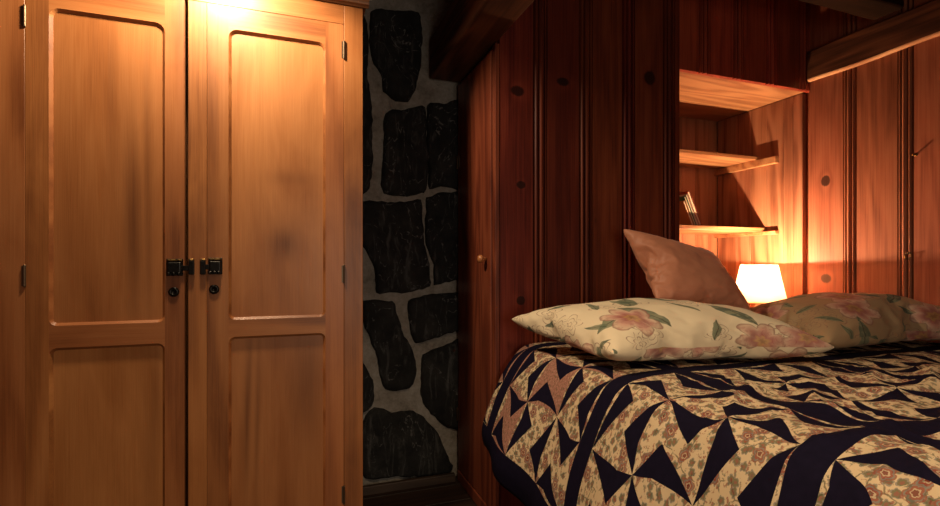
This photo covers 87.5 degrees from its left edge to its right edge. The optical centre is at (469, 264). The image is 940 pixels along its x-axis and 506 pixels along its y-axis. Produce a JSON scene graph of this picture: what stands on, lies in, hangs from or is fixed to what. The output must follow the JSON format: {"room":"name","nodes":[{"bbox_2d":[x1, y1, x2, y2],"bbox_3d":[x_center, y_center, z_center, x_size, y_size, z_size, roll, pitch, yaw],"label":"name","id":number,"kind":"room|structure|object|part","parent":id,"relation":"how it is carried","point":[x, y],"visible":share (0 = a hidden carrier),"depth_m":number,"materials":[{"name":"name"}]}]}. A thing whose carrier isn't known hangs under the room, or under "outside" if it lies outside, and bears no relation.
{"room":"bedroom","nodes":[
{"label":"bedroom","id":0,"kind":"room"},
{"bbox_2d":[363,476,476,505],"bbox_3d":[0.506,1.180,0.614,4.465,0.060,4.417,0,0,-20],"label":"floor","id":1,"kind":"structure","parent":0,"point":[453,493],"depth_m":2.43,"materials":[{"name":"brown wood"}]},
{"bbox_2d":[0,0,368,505],"bbox_3d":[-1.044,0.037,1.969,1.196,2.225,0.510,0,0,-20],"label":"wardrobe","id":2,"kind":"object","parent":1,"relation":"on","point":[181,181],"visible":1,"depth_m":1.73,"materials":[{"name":"brown wood"}]},
{"bbox_3d":[-1.229,0.077,1.675,0.454,2.039,0.021,0,0,-20],"label":"door","id":3,"kind":"part","parent":2,"relation":"part of","materials":[{"name":"brown wood"}]},
{"bbox_3d":[-1.230,-0.323,1.679,0.338,1.054,0.006,0,0,-20],"label":"panel","id":4,"kind":"part","parent":2,"relation":"part of","materials":[{"name":"brown wood"}]},
{"bbox_3d":[-1.230,0.621,1.679,0.338,0.702,0.006,0,0,-20],"label":"panel","id":5,"kind":"part","parent":2,"relation":"part of","materials":[{"name":"brown wood"}]},
{"bbox_3d":[-0.971,-0.982,1.768,1.005,0.076,0.022,0,0,-20],"label":"rail","id":6,"kind":"part","parent":2,"relation":"part of","materials":[{"name":"brown wood"}]},
{"bbox_3d":[-0.723,0.077,1.855,0.477,2.039,0.021,0,0,-20],"label":"door","id":7,"kind":"part","parent":2,"relation":"part of","materials":[{"name":"brown wood"}]},
{"bbox_3d":[-0.725,-0.331,1.859,0.346,1.069,0.006,0,0,-20],"label":"panel","id":8,"kind":"part","parent":2,"relation":"part of","materials":[{"name":"brown wood"}]},
{"bbox_3d":[-0.725,0.616,1.859,0.346,0.713,0.006,0,0,-20],"label":"panel","id":9,"kind":"part","parent":2,"relation":"part of","materials":[{"name":"brown wood"}]},
{"bbox_3d":[-1.044,-1.048,1.969,1.196,0.055,0.510,0,0,-20],"label":"cornice","id":10,"kind":"part","parent":2,"relation":"part of","materials":[{"name":"brown wood"}]},
{"bbox_2d":[456,0,809,505],"bbox_3d":[0.908,-0.225,2.803,2.033,2.750,0.680,0,0,-20],"label":"closet","id":11,"kind":"object","parent":1,"relation":"on","point":[586,122],"visible":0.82,"depth_m":2.40,"materials":[{"name":"red wood"}]},
{"bbox_3d":[0.023,1.123,2.415,0.028,0.055,0.466,0,0,-20],"label":"baseboard","id":12,"kind":"part","parent":11,"relation":"part of","materials":[{"name":"red wood"}]},
{"bbox_3d":[0.024,0.065,2.416,0.022,2.050,0.464,0,0,-20],"label":"door","id":13,"kind":"part","parent":11,"relation":"part of","materials":[{"name":"red wood"}]},
{"bbox_3d":[0.021,-0.225,2.497,0.024,2.750,0.630,0,0,-20],"label":"panel","id":14,"kind":"part","parent":11,"relation":"part of","materials":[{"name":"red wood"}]},
{"bbox_3d":[0.055,-0.028,2.233,0.043,0.038,0.038,0,0,-20],"label":"knob","id":15,"kind":"part","parent":11,"relation":"part of","materials":[{"name":"brown wood"}]},
{"bbox_3d":[0.115,0.086,2.180,0.021,2.128,0.034,0,0,-20],"label":"corner post","id":16,"kind":"part","parent":11,"relation":"part of","materials":[{"name":"red wood"}]},
{"bbox_3d":[0.596,-0.225,2.348,0.995,2.750,0.033,0,0,-20],"label":"panel","id":17,"kind":"part","parent":11,"relation":"part of","materials":[{"name":"red wood"}]},
{"bbox_2d":[679,200,693,224],"bbox_3d":[1.284,-0.311,3.012,0.082,0.152,0.153,0,0,-20],"label":"book","id":18,"kind":"object","parent":11,"relation":"on","point":[685,218],"visible":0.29,"depth_m":2.96,"materials":[{"name":"paper"}]},
{"bbox_2d":[679,196,695,224],"bbox_3d":[1.296,-0.324,3.019,0.094,0.178,0.158,0,0,-20],"label":"book","id":19,"kind":"object","parent":11,"relation":"on","point":[682,198],"visible":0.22,"depth_m":2.95,"materials":[{"name":"white paper"}]},
{"bbox_2d":[679,194,698,224],"bbox_3d":[1.309,-0.331,3.027,0.099,0.191,0.163,0,0,-20],"label":"book","id":20,"kind":"object","parent":11,"relation":"on","point":[686,195],"visible":0.18,"depth_m":2.95,"materials":[{"name":"white paper"}]},
{"bbox_2d":[679,191,701,224],"bbox_3d":[1.323,-0.341,3.037,0.113,0.211,0.173,0,0,-20],"label":"book","id":21,"kind":"object","parent":11,"relation":"on","point":[684,192],"visible":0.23,"depth_m":2.96,"materials":[{"name":"paper"}]},
{"bbox_3d":[1.262,0.050,3.279,0.984,2.160,0.020,0,0,-20],"label":"niche panel","id":22,"kind":"part","parent":11,"relation":"part of","materials":[{"name":"orange wood"}]},
{"bbox_2d":[679,149,759,168],"bbox_3d":[1.342,-0.676,3.119,0.939,0.021,0.334,0,0,-20],"label":"shelf","id":23,"kind":"object","parent":11,"relation":"attached to","point":[688,159],"depth_m":3.13,"materials":[{"name":"brown wood"}]},
{"bbox_2d":[679,225,764,234],"bbox_3d":[1.349,-0.222,3.100,0.939,0.024,0.374,0,0,-20],"label":"shelf","id":24,"kind":"object","parent":11,"relation":"attached to","point":[683,229],"depth_m":3.07,"materials":[{"name":"brown wood"}]},
{"bbox_3d":[1.519,-1.300,2.677,0.966,0.600,0.033,0,0,-20],"label":"header panel","id":25,"kind":"part","parent":11,"relation":"part of","materials":[{"name":"red wood"}]},
{"bbox_2d":[736,264,786,306],"bbox_3d":[1.685,0.189,2.867,0.251,0.388,0.251,0,0,20],"label":"bedside lamp","id":26,"kind":"object","parent":11,"relation":"on","point":[759,284],"visible":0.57,"depth_m":2.77,"materials":[{"name":"fabric"}]},
{"bbox_3d":[1.685,-0.002,2.867,0.167,0.006,0.167,0,0,20],"label":"shade trim","id":27,"kind":"part","parent":26,"relation":"part of","materials":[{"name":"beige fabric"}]},
{"bbox_3d":[1.847,0.065,3.152,0.030,2.130,0.611,0,0,-20],"label":"niche panel","id":28,"kind":"part","parent":11,"relation":"part of","materials":[{"name":"orange wood"}]},
{"bbox_3d":[1.450,0.780,1.374,1.685,0.740,2.215,0,0,-20],"label":"bed","id":29,"kind":"object","parent":1,"relation":"on","visible":0,"materials":[{"name":"patterned quilt fabric"},{"name":"cotton"}]},
{"bbox_2d":[482,340,939,505],"bbox_3d":[1.329,0.621,1.329,1.965,0.607,2.282,0,0,-20],"label":"quilt","id":30,"kind":"object","parent":29,"relation":"on","point":[564,424],"visible":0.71,"depth_m":1.31,"materials":[{"name":"multicoloured fabric"}]},
{"bbox_2d":[512,298,833,360],"bbox_3d":[0.708,0.226,1.845,0.994,0.201,0.529,0,0,-11],"label":"pillow","id":31,"kind":"object","parent":30,"relation":"on","point":[629,329],"visible":1,"depth_m":1.67,"materials":[{"name":"beige fabric"}]},
{"bbox_2d":[623,229,750,310],"bbox_3d":[0.952,0.041,2.147,0.483,0.405,0.267,0,0,-11],"label":"cushion","id":32,"kind":"object","parent":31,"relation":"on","point":[674,270],"visible":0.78,"depth_m":2.05,"materials":[{"name":"pink fabric"}]},
{"bbox_2d":[750,292,939,347],"bbox_3d":[1.657,0.220,2.140,0.953,0.196,0.579,0,0,-20],"label":"pillow","id":33,"kind":"object","parent":30,"relation":"on","point":[840,320],"visible":0.85,"depth_m":1.98,"materials":[{"name":"beige fabric"}]},
{"bbox_2d":[363,0,717,485],"bbox_3d":[-0.243,-0.225,2.716,4.265,2.750,0.280,0,0,-20],"label":"wall","id":34,"kind":"structure","parent":0,"point":[410,117],"depth_m":2.56,"materials":[{"name":"stone"}]},
{"bbox_2d":[363,472,454,495],"bbox_3d":[-1.141,1.127,2.234,2.250,0.045,0.025,0,0,-20],"label":"baseboard","id":35,"kind":"structure","parent":34,"relation":"attached to","point":[385,487],"depth_m":2.52,"materials":[{"name":"brown wood"}]},
{"bbox_2d":[430,0,533,81],"bbox_3d":[0.577,-1.089,0.636,0.179,0.219,4.190,0,0,-20],"label":"ceiling beam","id":36,"kind":"structure","parent":34,"relation":"attached to","point":[469,29],"depth_m":2.16,"materials":[{"name":"brown wood"}]},
{"bbox_2d":[718,0,939,342],"bbox_3d":[2.518,-0.225,1.417,0.135,2.750,4.580,0,0,-20],"label":"wall","id":37,"kind":"structure","parent":0,"point":[871,202],"depth_m":2.50,"materials":[{"name":"orange wood"}]},
{"bbox_2d":[807,0,939,81],"bbox_3d":[2.554,-1.130,1.069,0.041,0.182,3.680,0,0,-20],"label":"beam","id":38,"kind":"structure","parent":37,"relation":"attached to","point":[921,23],"depth_m":2.46,"materials":[{"name":"brown wood"}]},
{"bbox_2d":[798,0,903,19],"bbox_3d":[0.079,-1.292,1.700,4.170,0.142,0.137,0,0,-20],"label":"joist","id":39,"kind":"object","parent":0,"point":[869,9],"visible":1,"depth_m":2.33,"materials":[{"name":"brown wood"}]}
]}

